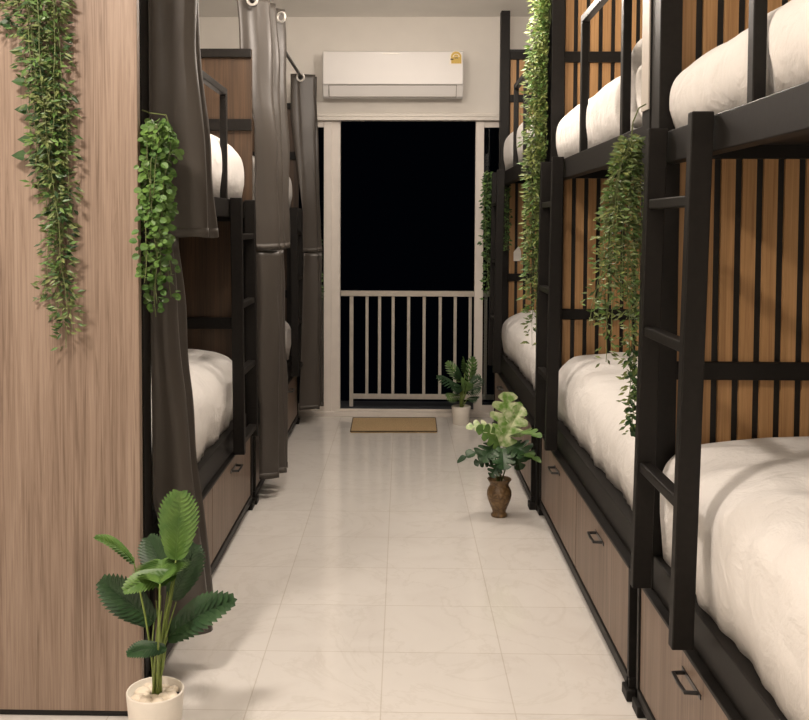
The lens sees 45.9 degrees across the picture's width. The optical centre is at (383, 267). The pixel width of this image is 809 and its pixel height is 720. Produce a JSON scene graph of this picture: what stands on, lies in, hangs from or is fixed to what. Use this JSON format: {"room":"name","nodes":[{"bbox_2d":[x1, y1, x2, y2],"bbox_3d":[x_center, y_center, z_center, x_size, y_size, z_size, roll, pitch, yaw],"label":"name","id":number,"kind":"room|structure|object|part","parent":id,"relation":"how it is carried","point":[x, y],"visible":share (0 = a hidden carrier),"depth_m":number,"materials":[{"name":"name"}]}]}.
{"room":"dormitory","nodes":[
{"label":"dormitory","id":0,"kind":"room"},
{"bbox_2d":[0,416,646,719],"bbox_3d":[0.011,1.415,3.155,3.810,0.100,8.780,0,2,1],"label":"floor","id":1,"kind":"structure","parent":0,"point":[375,577],"depth_m":3.82,"materials":[{"name":"tile"}]},
{"bbox_2d":[0,0,143,715],"bbox_3d":[-1.311,-0.188,2.866,1.164,3.118,0.030,0,2,1],"label":"wall","id":2,"kind":"structure","parent":1,"relation":"on","point":[71,462],"depth_m":2.87,"materials":[{"name":"brown wood"}]},
{"bbox_2d":[0,0,86,350],"bbox_3d":[-1.030,-0.294,2.808,0.319,1.105,0.149,0,2,1],"label":"vine","id":3,"kind":"object","parent":2,"relation":"hanging from","point":[42,155],"visible":1,"depth_m":2.80,"materials":[{"name":"green plant"}]},
{"bbox_3d":[-1.028,-0.564,2.817,0.039,0.492,0.003,0,2,1],"label":"ivy stem","id":4,"kind":"part","parent":3,"relation":"part of","materials":[{"name":"green plant"}]},
{"bbox_2d":[129,109,183,316],"bbox_3d":[-0.682,-0.162,2.870,0.158,0.631,0.208,0,2,1],"label":"vine","id":5,"kind":"object","parent":2,"relation":"hanging from","point":[156,198],"visible":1,"depth_m":2.87,"materials":[{"name":"green plant"}]},
{"bbox_2d":[93,489,236,719],"bbox_3d":[-0.602,1.003,2.673,0.402,0.760,0.273,0,2,1],"label":"potted plant","id":6,"kind":"object","parent":1,"relation":"on","point":[173,561],"visible":0.98,"depth_m":2.68,"materials":[{"name":"green plant"}]},
{"bbox_2d":[130,693,144,701],"bbox_3d":[-0.684,1.204,2.664,0.045,0.029,0.040,-1,3,-31],"label":"pebble","id":7,"kind":"object","parent":6,"relation":"in","point":[136,697],"visible":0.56,"depth_m":2.66,"materials":[{"name":"beige stone"}]},
{"bbox_2d":[134,686,150,693],"bbox_3d":[-0.681,1.202,2.705,0.050,0.029,0.041,0,2,1],"label":"pebble","id":8,"kind":"object","parent":6,"relation":"in","point":[142,689],"visible":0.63,"depth_m":2.70,"materials":[{"name":"beige stone"}]},
{"bbox_2d":[139,696,152,701],"bbox_3d":[-0.660,1.204,2.656,0.040,0.029,0.040,-2,3,-43],"label":"pebble","id":9,"kind":"object","parent":6,"relation":"in","point":[142,698],"visible":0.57,"depth_m":2.65,"materials":[{"name":"beige stone"}]},
{"bbox_3d":[-0.642,1.284,2.691,0.160,0.197,0.160,0,2,1],"label":"pot","id":10,"kind":"part","parent":6,"relation":"part of","materials":[{"name":"white ceramic"}]},
{"bbox_2d":[152,697,164,702],"bbox_3d":[-0.624,1.204,2.648,0.038,0.027,0.036,0,2,1],"label":"pebble","id":11,"kind":"object","parent":6,"relation":"in","point":[157,699],"visible":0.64,"depth_m":2.64,"materials":[{"name":"beige stone"}]},
{"bbox_2d":[158,692,167,699],"bbox_3d":[-0.615,1.204,2.670,0.045,0.028,0.040,0,2,1],"label":"pebble","id":12,"kind":"object","parent":6,"relation":"in","point":[164,695],"visible":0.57,"depth_m":2.66,"materials":[{"name":"beige stone"}]},
{"bbox_2d":[164,687,175,692],"bbox_3d":[-0.605,1.203,2.701,0.039,0.028,0.038,0,2,1],"label":"pebble","id":13,"kind":"object","parent":6,"relation":"in","point":[167,690],"visible":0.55,"depth_m":2.70,"materials":[{"name":"beige stone"}]},
{"bbox_2d":[168,691,177,698],"bbox_3d":[-0.594,1.204,2.676,0.040,0.029,0.041,0,2,1],"label":"pebble","id":14,"kind":"object","parent":6,"relation":"in","point":[171,694],"visible":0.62,"depth_m":2.67,"materials":[{"name":"beige stone"}]},
{"bbox_2d":[170,685,178,692],"bbox_3d":[-0.598,1.204,2.723,0.028,0.023,0.032,0,2,1],"label":"pebble","id":15,"kind":"object","parent":6,"relation":"in","point":[175,687],"visible":0.56,"depth_m":2.72,"materials":[{"name":"beige stone"}]},
{"bbox_2d":[139,0,257,677],"bbox_3d":[-1.194,-0.179,4.013,1.067,3.000,2.075,0,2,1],"label":"bunk bed","id":16,"kind":"object","parent":1,"relation":"on","point":[220,275],"visible":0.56,"depth_m":4.85,"materials":[{"name":"black metal"}]},
{"bbox_3d":[-0.780,-0.134,3.013,0.065,3.000,0.090,0,2,1],"label":"post","id":17,"kind":"part","parent":16,"relation":"part of","materials":[{"name":"black metal"}]},
{"bbox_2d":[150,238,212,634],"bbox_3d":[-0.654,0.553,3.198,0.182,1.304,0.254,0,2,1],"label":"curtain","id":18,"kind":"object","parent":16,"relation":"hanging from","point":[174,457],"visible":0.64,"depth_m":3.11,"materials":[{"name":"grey fabric"}]},
{"bbox_2d":[148,0,218,237],"bbox_3d":[-0.652,-0.699,3.155,0.180,1.203,0.292,0,2,1],"label":"curtain","id":19,"kind":"object","parent":16,"relation":"hanging from","point":[175,77],"visible":0.8,"depth_m":3.07,"materials":[{"name":"grey fabric"}]},
{"bbox_3d":[-1.139,1.108,3.584,0.806,0.324,0.958,0,2,1],"label":"drawer","id":20,"kind":"part","parent":16,"relation":"part of","materials":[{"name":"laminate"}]},
{"bbox_2d":[151,349,232,512],"bbox_3d":[-1.197,0.617,4.125,0.903,0.356,1.820,0,2,1],"label":"duvet","id":21,"kind":"object","parent":16,"relation":"on","point":[210,372],"visible":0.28,"depth_m":4.32,"materials":[{"name":"white fabric"}]},
{"bbox_3d":[-0.758,0.856,4.049,0.046,0.107,1.895,0,2,1],"label":"rail","id":22,"kind":"part","parent":16,"relation":"part of","materials":[{"name":"black metal"}]},
{"bbox_3d":[-1.201,1.115,4.089,0.962,0.409,2.035,0,2,1],"label":"frame","id":23,"kind":"part","parent":16,"relation":"part of","materials":[{"name":"black metal"}]},
{"bbox_3d":[-0.748,-0.787,3.920,0.030,0.032,1.006,0,2,1],"label":"guard rail","id":24,"kind":"part","parent":16,"relation":"part of","materials":[{"name":"black metal"}]},
{"bbox_3d":[-1.166,-0.137,5.034,0.953,2.003,0.022,0,2,1],"label":"panel","id":25,"kind":"part","parent":16,"relation":"part of","materials":[{"name":"brown wood"}]},
{"bbox_3d":[-0.739,-0.556,4.416,0.030,0.478,0.036,0,2,1],"label":"guard post","id":26,"kind":"part","parent":16,"relation":"part of","materials":[{"name":"black metal"}]},
{"bbox_2d":[210,134,243,198],"bbox_3d":[-1.192,-0.479,4.083,0.906,0.342,1.830,0,2,1],"label":"duvet","id":27,"kind":"object","parent":16,"relation":"on","point":[235,165],"visible":0.16,"depth_m":4.58,"materials":[{"name":"white fabric"}]},
{"bbox_3d":[-0.754,-0.259,4.001,0.046,0.083,1.895,0,2,1],"label":"rail","id":28,"kind":"part","parent":16,"relation":"part of","materials":[{"name":"black metal"}]},
{"bbox_3d":[-1.119,1.065,4.574,0.806,0.324,1.008,0,2,1],"label":"drawer","id":29,"kind":"part","parent":16,"relation":"part of","materials":[{"name":"laminate"}]},
{"bbox_3d":[-0.697,0.958,4.561,0.041,0.012,0.156,0,2,1],"label":"handle","id":30,"kind":"part","parent":16,"relation":"part of","materials":[{"name":"black metal"}]},
{"bbox_3d":[-0.743,0.468,5.026,0.065,1.624,0.090,0,2,1],"label":"post","id":31,"kind":"part","parent":16,"relation":"part of","materials":[{"name":"black metal"}]},
{"bbox_3d":[-0.678,0.261,4.900,0.066,1.212,0.036,0,2,1],"label":"ladder rail","id":32,"kind":"part","parent":16,"relation":"part of","materials":[{"name":"black metal"}]},
{"bbox_2d":[252,103,302,504],"bbox_3d":[-1.145,0.004,6.160,1.067,2.450,2.180,0,2,1],"label":"bunk bed","id":33,"kind":"object","parent":1,"relation":"on","point":[293,256],"visible":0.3,"depth_m":6.82,"materials":[{"name":"black metal"}]},
{"bbox_3d":[-0.734,0.463,5.125,0.065,1.624,0.090,0,2,1],"label":"post","id":34,"kind":"part","parent":33,"relation":"part of","materials":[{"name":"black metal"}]},
{"bbox_3d":[-1.089,1.017,5.693,0.807,0.324,1.010,0,2,1],"label":"drawer","id":35,"kind":"part","parent":33,"relation":"part of","materials":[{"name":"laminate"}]},
{"bbox_2d":[256,250,287,479],"bbox_3d":[-0.610,0.527,5.341,0.141,1.249,0.330,1,3,8],"label":"curtain","id":36,"kind":"object","parent":33,"relation":"hanging from","point":[271,346],"visible":0.98,"depth_m":5.21,"materials":[{"name":"grey fabric"}]},
{"bbox_2d":[252,155,291,207],"bbox_3d":[-1.139,-0.571,6.365,0.906,0.329,1.480,0,2,1],"label":"duvet","id":37,"kind":"object","parent":33,"relation":"on","point":[290,183],"visible":0.02,"depth_m":5.65,"materials":[{"name":"white fabric"}]},
{"bbox_3d":[-0.709,0.763,6.184,0.046,0.107,2.000,0,2,1],"label":"rail","id":38,"kind":"part","parent":33,"relation":"part of","materials":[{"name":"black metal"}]},
{"bbox_3d":[-1.116,-0.232,7.221,0.953,2.003,0.022,0,2,1],"label":"panel","id":39,"kind":"part","parent":33,"relation":"part of","materials":[{"name":"brown wood"}]},
{"bbox_3d":[-1.151,1.022,6.224,0.963,0.409,2.140,0,2,1],"label":"frame","id":40,"kind":"part","parent":33,"relation":"part of","materials":[{"name":"black metal"}]},
{"bbox_2d":[285,321,290,359],"bbox_3d":[-1.149,0.528,6.185,0.904,0.357,1.985,0,2,1],"label":"duvet","id":41,"kind":"object","parent":33,"relation":"on","point":[287,327],"visible":0.06,"depth_m":6.94,"materials":[{"name":"white fabric"}]},
{"bbox_3d":[-0.692,0.373,7.213,0.065,1.624,0.090,0,2,1],"label":"post","id":42,"kind":"part","parent":33,"relation":"part of","materials":[{"name":"black metal"}]},
{"bbox_3d":[-1.069,0.972,6.735,0.807,0.324,1.060,0,2,1],"label":"drawer","id":43,"kind":"part","parent":33,"relation":"part of","materials":[{"name":"laminate"}]},
{"bbox_3d":[-0.626,0.162,7.138,0.066,1.207,0.036,0,2,1],"label":"ladder rail","id":44,"kind":"part","parent":33,"relation":"part of","materials":[{"name":"black metal"}]},
{"bbox_2d":[299,252,323,409],"bbox_3d":[-0.537,0.475,7.207,0.135,1.179,0.233,1,3,13],"label":"curtain","id":45,"kind":"object","parent":33,"relation":"hanging from","point":[311,372],"visible":1,"depth_m":7.15,"materials":[{"name":"grey fabric"}]},
{"bbox_2d":[350,417,436,432],"bbox_3d":[0.079,1.182,7.175,0.646,0.017,0.517,0,2,1],"label":"doormat","id":46,"kind":"object","parent":1,"relation":"on","point":[359,424],"visible":1,"depth_m":7.13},
{"bbox_2d":[436,356,483,425],"bbox_3d":[0.579,0.927,7.213,0.369,0.527,0.213,0,2,1],"label":"potted plant","id":47,"kind":"object","parent":1,"relation":"on","point":[460,412],"visible":1,"depth_m":7.21,"materials":[{"name":"green plant"}]},
{"bbox_3d":[0.589,1.119,7.255,0.145,0.140,0.145,0,2,1],"label":"pot","id":48,"kind":"part","parent":47,"relation":"part of","materials":[{"name":"white ceramic"}]},
{"bbox_2d":[457,392,541,517],"bbox_3d":[0.615,0.971,4.906,0.437,0.640,0.216,1,3,22],"label":"potted plant","id":49,"kind":"object","parent":1,"relation":"on","point":[511,419],"visible":1,"depth_m":4.92,"materials":[{"name":"green plant"}]},
{"bbox_3d":[0.599,1.189,4.951,0.127,0.198,0.127,0,2,1],"label":"pot","id":50,"kind":"part","parent":49,"relation":"part of","materials":[{"name":"ceramic"}]},
{"bbox_2d":[488,0,549,510],"bbox_3d":[1.296,-0.292,6.031,1.073,3.070,2.135,0,2,1],"label":"bunk bed","id":51,"kind":"object","parent":1,"relation":"on","point":[505,273],"visible":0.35,"depth_m":6.96,"materials":[{"name":"black metal"}]},
{"bbox_2d":[477,171,492,299],"bbox_3d":[0.779,-0.241,7.201,0.148,0.979,0.163,0,2,1],"label":"vine","id":52,"kind":"object","parent":51,"relation":"hanging from","point":[486,201],"visible":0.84,"depth_m":7.19,"materials":[{"name":"green plant"}]},
{"bbox_3d":[0.814,0.013,7.052,0.072,1.424,0.036,0,2,1],"label":"ladder rail","id":53,"kind":"part","parent":51,"relation":"part of","materials":[{"name":"black metal"}]},
{"bbox_3d":[1.230,0.966,6.610,0.816,0.363,1.038,0,2,1],"label":"drawer","id":54,"kind":"part","parent":51,"relation":"part of","materials":[{"name":"laminate"}]},
{"bbox_3d":[0.885,-0.339,7.061,0.065,3.070,0.090,0,2,1],"label":"post","id":55,"kind":"part","parent":51,"relation":"part of","materials":[{"name":"black metal"}]},
{"bbox_2d":[503,185,512,250],"bbox_3d":[0.896,-0.388,6.954,0.087,0.533,0.075,2,3,31],"label":"vine","id":56,"kind":"object","parent":51,"relation":"hanging from","point":[508,188],"visible":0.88,"depth_m":6.95,"materials":[{"name":"green plant"}]},
{"bbox_3d":[1.292,1.017,6.108,0.972,0.448,2.095,0,2,1],"label":"frame","id":57,"kind":"part","parent":51,"relation":"part of","materials":[{"name":"black metal"}]},
{"bbox_3d":[0.859,-0.906,6.201,0.030,0.502,0.036,0,2,1],"label":"guard post","id":58,"kind":"part","parent":51,"relation":"part of","materials":[{"name":"black metal"}]},
{"bbox_2d":[513,246,520,260],"bbox_3d":[0.990,-0.104,7.069,0.055,0.111,0.003,0,2,1],"label":"card","id":59,"kind":"object","parent":51,"relation":"attached to","point":[517,253],"visible":0.94,"depth_m":7.07,"materials":[{"name":"white paper"}]},
{"bbox_3d":[0.856,0.726,6.084,0.046,0.123,1.955,0,2,1],"label":"rail","id":60,"kind":"part","parent":51,"relation":"part of","materials":[{"name":"black metal"}]},
{"bbox_2d":[503,115,533,170],"bbox_3d":[1.300,-0.820,5.990,0.907,0.345,1.910,0,2,1],"label":"duvet","id":61,"kind":"object","parent":51,"relation":"on","point":[508,145],"visible":0.15,"depth_m":6.41,"materials":[{"name":"white fabric"}]},
{"bbox_2d":[502,310,535,390],"bbox_3d":[1.298,0.501,6.088,0.903,0.327,1.990,0,2,1],"label":"duvet","id":62,"kind":"object","parent":51,"relation":"on","point":[523,356],"visible":0.24,"depth_m":6.12,"materials":[{"name":"white fabric"}]},
{"bbox_3d":[0.861,-0.602,6.026,0.046,0.093,1.955,0,2,1],"label":"rail","id":63,"kind":"part","parent":51,"relation":"part of","materials":[{"name":"black metal"}]},
{"bbox_3d":[1.353,-0.428,7.074,0.870,2.348,0.022,0,2,1],"label":"panel","id":64,"kind":"part","parent":51,"relation":"part of","materials":[{"name":"brown wood"}]},
{"bbox_3d":[1.210,1.010,5.591,0.816,0.363,0.988,0,2,1],"label":"drawer","id":65,"kind":"part","parent":51,"relation":"part of","materials":[{"name":"laminate"}]},
{"bbox_3d":[0.850,-1.149,5.690,0.030,0.032,1.036,0,2,1],"label":"guard rail","id":66,"kind":"part","parent":51,"relation":"part of","materials":[{"name":"black metal"}]},
{"bbox_3d":[0.849,-0.884,5.701,0.030,0.502,0.036,0,2,1],"label":"guard post","id":67,"kind":"part","parent":51,"relation":"part of","materials":[{"name":"black metal"}]},
{"bbox_3d":[0.845,-0.250,5.018,0.065,3.070,0.090,0,2,1],"label":"post","id":68,"kind":"part","parent":51,"relation":"part of","materials":[{"name":"black metal"}]},
{"bbox_2d":[534,0,652,701],"bbox_3d":[1.294,-0.191,3.938,1.073,3.050,2.035,0,2,1],"label":"bunk bed","id":69,"kind":"object","parent":1,"relation":"on","point":[592,43],"visible":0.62,"depth_m":4.50,"materials":[{"name":"black metal"}]},
{"bbox_2d":[517,0,551,345],"bbox_3d":[0.772,-0.528,4.911,0.178,1.868,0.162,1,3,22],"label":"vine","id":70,"kind":"object","parent":69,"relation":"hanging from","point":[540,51],"visible":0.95,"depth_m":4.88,"materials":[{"name":"green plant"}]},
{"bbox_3d":[0.810,0.158,4.856,0.072,1.383,0.036,0,2,1],"label":"ladder rail","id":71,"kind":"part","parent":69,"relation":"part of","materials":[{"name":"black metal"}]},
{"bbox_3d":[0.798,0.954,4.496,0.041,0.012,0.156,0,2,1],"label":"handle","id":72,"kind":"part","parent":69,"relation":"part of","materials":[{"name":"black metal"}]},
{"bbox_3d":[0.882,-0.235,4.918,0.065,3.050,0.090,0,2,1],"label":"post","id":73,"kind":"part","parent":69,"relation":"part of","materials":[{"name":"black metal"}]},
{"bbox_3d":[1.226,1.071,4.492,0.820,0.336,0.988,0,2,1],"label":"drawer","id":74,"kind":"part","parent":69,"relation":"part of","materials":[{"name":"laminate"}]},
{"bbox_3d":[0.857,-0.769,4.079,0.030,0.552,0.036,0,2,1],"label":"guard post","id":75,"kind":"part","parent":69,"relation":"part of","materials":[{"name":"black metal"}]},
{"bbox_3d":[1.288,1.121,4.015,0.976,0.421,1.995,0,2,1],"label":"frame","id":76,"kind":"part","parent":69,"relation":"part of","materials":[{"name":"black metal"}]},
{"bbox_3d":[0.854,0.856,3.992,0.046,0.100,1.855,0,2,1],"label":"rail","id":77,"kind":"part","parent":69,"relation":"part of","materials":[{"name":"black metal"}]},
{"bbox_3d":[0.850,-1.042,3.685,0.030,0.032,0.801,0,2,1],"label":"guard rail","id":78,"kind":"part","parent":69,"relation":"part of","materials":[{"name":"black metal"}]},
{"bbox_3d":[0.778,0.996,3.526,0.041,0.012,0.156,0,2,1],"label":"handle","id":79,"kind":"part","parent":69,"relation":"part of","materials":[{"name":"black metal"}]},
{"bbox_2d":[558,352,637,510],"bbox_3d":[1.298,0.625,3.998,0.900,0.359,1.885,0,2,1],"label":"duvet","id":80,"kind":"object","parent":69,"relation":"on","point":[588,406],"visible":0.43,"depth_m":3.98,"materials":[{"name":"white fabric"}]},
{"bbox_2d":[556,39,641,157],"bbox_3d":[1.300,-0.654,3.928,0.906,0.331,1.816,0,2,1],"label":"duvet","id":81,"kind":"object","parent":69,"relation":"on","point":[603,109],"visible":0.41,"depth_m":3.69,"materials":[{"name":"white fabric"}]},
{"bbox_3d":[1.351,-0.422,4.926,0.870,2.575,0.022,0,2,1],"label":"panel","id":82,"kind":"part","parent":69,"relation":"part of","materials":[{"name":"brown wood"}]},
{"bbox_3d":[1.207,1.113,3.523,0.820,0.336,0.938,0,2,1],"label":"drawer","id":83,"kind":"part","parent":69,"relation":"part of","materials":[{"name":"laminate"}]},
{"bbox_3d":[0.859,-0.442,3.936,0.046,0.092,1.855,0,2,1],"label":"rail","id":84,"kind":"part","parent":69,"relation":"part of","materials":[{"name":"black metal"}]},
{"bbox_2d":[580,104,645,436],"bbox_3d":[0.704,0.011,2.951,0.207,1.022,0.179,0,2,1],"label":"vine","id":85,"kind":"object","parent":69,"relation":"hanging from","point":[628,154],"visible":0.95,"depth_m":2.93,"materials":[{"name":"green plant"}]},
{"bbox_3d":[0.842,-0.736,3.315,0.030,0.552,0.036,0,2,1],"label":"guard post","id":86,"kind":"part","parent":69,"relation":"part of","materials":[{"name":"black metal"}]},
{"bbox_3d":[0.844,-0.151,2.975,0.065,3.050,0.090,0,2,1],"label":"post","id":87,"kind":"part","parent":69,"relation":"part of","materials":[{"name":"black metal"}]},
{"bbox_2d":[630,0,808,719],"bbox_3d":[1.251,-0.101,1.853,1.082,3.050,2.120,0,2,1],"label":"bunk bed","id":88,"kind":"object","parent":1,"relation":"on","point":[723,345],"visible":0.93,"depth_m":2.81,"materials":[{"name":"black metal"}]},
{"bbox_3d":[0.767,0.268,2.764,0.081,1.331,0.036,0,2,1],"label":"ladder rail","id":89,"kind":"part","parent":88,"relation":"part of","materials":[{"name":"black metal"}]},
{"bbox_3d":[0.845,-0.147,2.875,0.065,3.050,0.090,0,2,1],"label":"post","id":90,"kind":"part","parent":88,"relation":"part of","materials":[{"name":"black metal"}]},
{"bbox_3d":[1.191,1.167,2.429,0.814,0.323,1.030,0,2,1],"label":"drawer","id":91,"kind":"part","parent":88,"relation":"part of","materials":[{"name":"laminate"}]},
{"bbox_3d":[0.766,1.056,2.432,0.041,0.012,0.156,0,2,1],"label":"handle","id":92,"kind":"part","parent":88,"relation":"part of","materials":[{"name":"black metal"}]},
{"bbox_3d":[1.253,1.218,1.930,0.970,0.408,2.080,0,2,1],"label":"frame","id":93,"kind":"part","parent":88,"relation":"part of","materials":[{"name":"black metal"}]},
{"bbox_3d":[0.815,0.959,1.907,0.046,0.100,1.940,0,2,1],"label":"rail","id":94,"kind":"part","parent":88,"relation":"part of","materials":[{"name":"black metal"}]},
{"bbox_2d":[660,436,808,719],"bbox_3d":[1.256,0.710,1.913,0.908,0.396,1.970,0,2,1],"label":"duvet","id":95,"kind":"object","parent":88,"relation":"on","point":[752,571],"visible":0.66,"depth_m":2.20,"materials":[{"name":"white fabric"}]},
{"bbox_3d":[0.820,-0.308,1.853,0.046,0.090,1.940,0,2,1],"label":"rail","id":96,"kind":"part","parent":88,"relation":"part of","materials":[{"name":"black metal"}]},
{"bbox_2d":[669,0,808,128],"bbox_3d":[1.261,-0.479,1.839,0.905,0.252,1.925,0,2,1],"label":"duvet","id":97,"kind":"object","parent":88,"relation":"on","point":[716,81],"visible":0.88,"depth_m":2.22,"materials":[{"name":"white fabric"}]},
{"bbox_3d":[1.313,-0.327,2.884,0.870,2.588,0.022,0,2,1],"label":"panel","id":98,"kind":"part","parent":88,"relation":"part of","materials":[{"name":"brown wood"}]},
{"bbox_3d":[0.820,-0.640,2.088,0.030,0.557,0.036,0,2,1],"label":"guard post","id":99,"kind":"part","parent":88,"relation":"part of","materials":[{"name":"black metal"}]},
{"bbox_2d":[199,17,537,113],"bbox_3d":[0.105,-0.387,7.540,4.010,3.120,0.140,0,2,1],"label":"wall","id":100,"kind":"structure","parent":0,"point":[307,38],"depth_m":7.42,"materials":[{"name":"paint"}]},
{"bbox_2d":[250,0,302,78],"bbox_3d":[-0.644,-1.409,6.224,0.022,0.132,2.432,0,2,2],"label":"curtain rod","id":101,"kind":"object","parent":100,"relation":"attached to","point":[251,1],"visible":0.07,"depth_m":6.58,"materials":[{"name":"black metal"}]},
{"bbox_2d":[237,0,289,250],"bbox_3d":[-0.652,-0.782,5.303,0.213,1.372,0.517,1,3,11],"label":"curtain","id":102,"kind":"object","parent":101,"relation":"hanging from","point":[262,27],"visible":0.96,"depth_m":5.17,"materials":[{"name":"fabric"}]},
{"bbox_2d":[291,72,322,251],"bbox_3d":[-0.575,-0.774,7.129,0.194,1.317,0.279,1,3,13],"label":"curtain","id":103,"kind":"object","parent":101,"relation":"hanging from","point":[304,122],"visible":1,"depth_m":7.09,"materials":[{"name":"fabric"}]},
{"bbox_2d":[323,51,463,98],"bbox_3d":[0.073,-1.466,7.313,1.064,0.351,0.222,0,2,1],"label":"air conditioner","id":104,"kind":"object","parent":100,"relation":"attached to","point":[346,74],"visible":1,"depth_m":7.21,"materials":[{"name":"plastic"}]},
{"bbox_3d":[0.071,-1.507,7.218,1.056,0.246,0.028,0,2,1],"label":"panel","id":105,"kind":"part","parent":104,"relation":"part of","materials":[{"name":"plastic"}]},
{"bbox_2d":[451,52,460,63],"bbox_3d":[0.547,-1.581,7.191,0.079,0.089,0.003,0,2,1],"label":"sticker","id":106,"kind":"object","parent":104,"relation":"attached to","point":[455,56],"depth_m":7.19,"materials":[{"name":"yellow paper"}]},
{"bbox_2d":[298,121,498,417],"bbox_3d":[0.148,-0.008,7.540,2.000,2.362,0.150,0,2,1],"label":"door frame","id":107,"kind":"structure","parent":100,"relation":"in","point":[329,132],"depth_m":7.51,"materials":[{"name":"white metal"}]},
{"bbox_3d":[-0.639,1.107,7.582,0.333,0.055,0.035,0,2,1],"label":"rail","id":108,"kind":"part","parent":107,"relation":"part of","materials":[{"name":"white metal"}]},
{"bbox_3d":[-0.632,-0.009,7.533,0.360,2.200,0.006,0,2,1],"label":"glass pane","id":109,"kind":"part","parent":107,"relation":"part of","materials":[{"name":"grey glass"}]},
{"bbox_3d":[-0.631,-1.127,7.485,0.333,0.058,0.035,0,2,1],"label":"rail","id":110,"kind":"part","parent":107,"relation":"part of","materials":[{"name":"white metal"}]},
{"bbox_3d":[0.144,1.146,7.590,2.000,0.052,0.150,0,2,1],"label":"sill","id":111,"kind":"part","parent":107,"relation":"part of","materials":[{"name":"white metal"}]},
{"bbox_3d":[0.935,1.114,7.551,0.318,0.055,0.035,0,2,1],"label":"rail","id":112,"kind":"part","parent":107,"relation":"part of","materials":[{"name":"white metal"}]},
{"bbox_3d":[0.933,-0.002,7.502,0.350,2.200,0.006,0,2,1],"label":"glass pane","id":113,"kind":"part","parent":107,"relation":"part of","materials":[{"name":"grey glass"}]},
{"bbox_3d":[0.943,-1.120,7.454,0.318,0.058,0.035,0,2,1],"label":"rail","id":114,"kind":"part","parent":107,"relation":"part of","materials":[{"name":"white metal"}]},
{"bbox_2d":[340,401,472,408],"bbox_3d":[0.152,1.225,7.994,4.000,0.100,0.630,0,2,1],"label":"trim","id":115,"kind":"structure","parent":100,"relation":"attached to","point":[343,404],"depth_m":8.14,"materials":[{"name":"concrete"}]},
{"bbox_2d":[341,290,473,406],"bbox_3d":[0.155,0.684,8.036,3.800,0.977,0.060,0,2,1],"label":"balcony railing","id":116,"kind":"object","parent":115,"relation":"on","point":[351,293],"visible":0.48,"depth_m":8.02,"materials":[{"name":"metal"}]},
{"bbox_3d":[-0.270,0.698,8.045,0.032,0.945,0.032,0,2,1],"label":"post","id":117,"kind":"part","parent":116,"relation":"part of","materials":[{"name":"metal"}]},
{"bbox_3d":[0.157,0.218,8.015,3.800,0.044,0.060,0,2,1],"label":"rail","id":118,"kind":"part","parent":116,"relation":"part of","materials":[{"name":"metal"}]},
{"bbox_3d":[0.898,1.090,8.039,2.311,0.040,0.036,0,2,1],"label":"rail","id":119,"kind":"part","parent":116,"relation":"part of","materials":[{"name":"metal"}]},
{"bbox_2d":[317,113,498,120],"bbox_3d":[0.151,-1.167,7.412,2.300,0.054,0.045,0,2,1],"label":"trim","id":120,"kind":"structure","parent":100,"relation":"attached to","point":[320,116],"depth_m":7.40,"materials":[{"name":"white wood"}]},
{"bbox_2d":[198,0,538,16],"bbox_3d":[0.022,-1.802,3.015,3.810,0.100,8.780,0,2,1],"label":"ceiling","id":121,"kind":"structure","parent":0,"point":[207,8],"depth_m":7.12,"materials":[{"name":"paint"}]}
]}

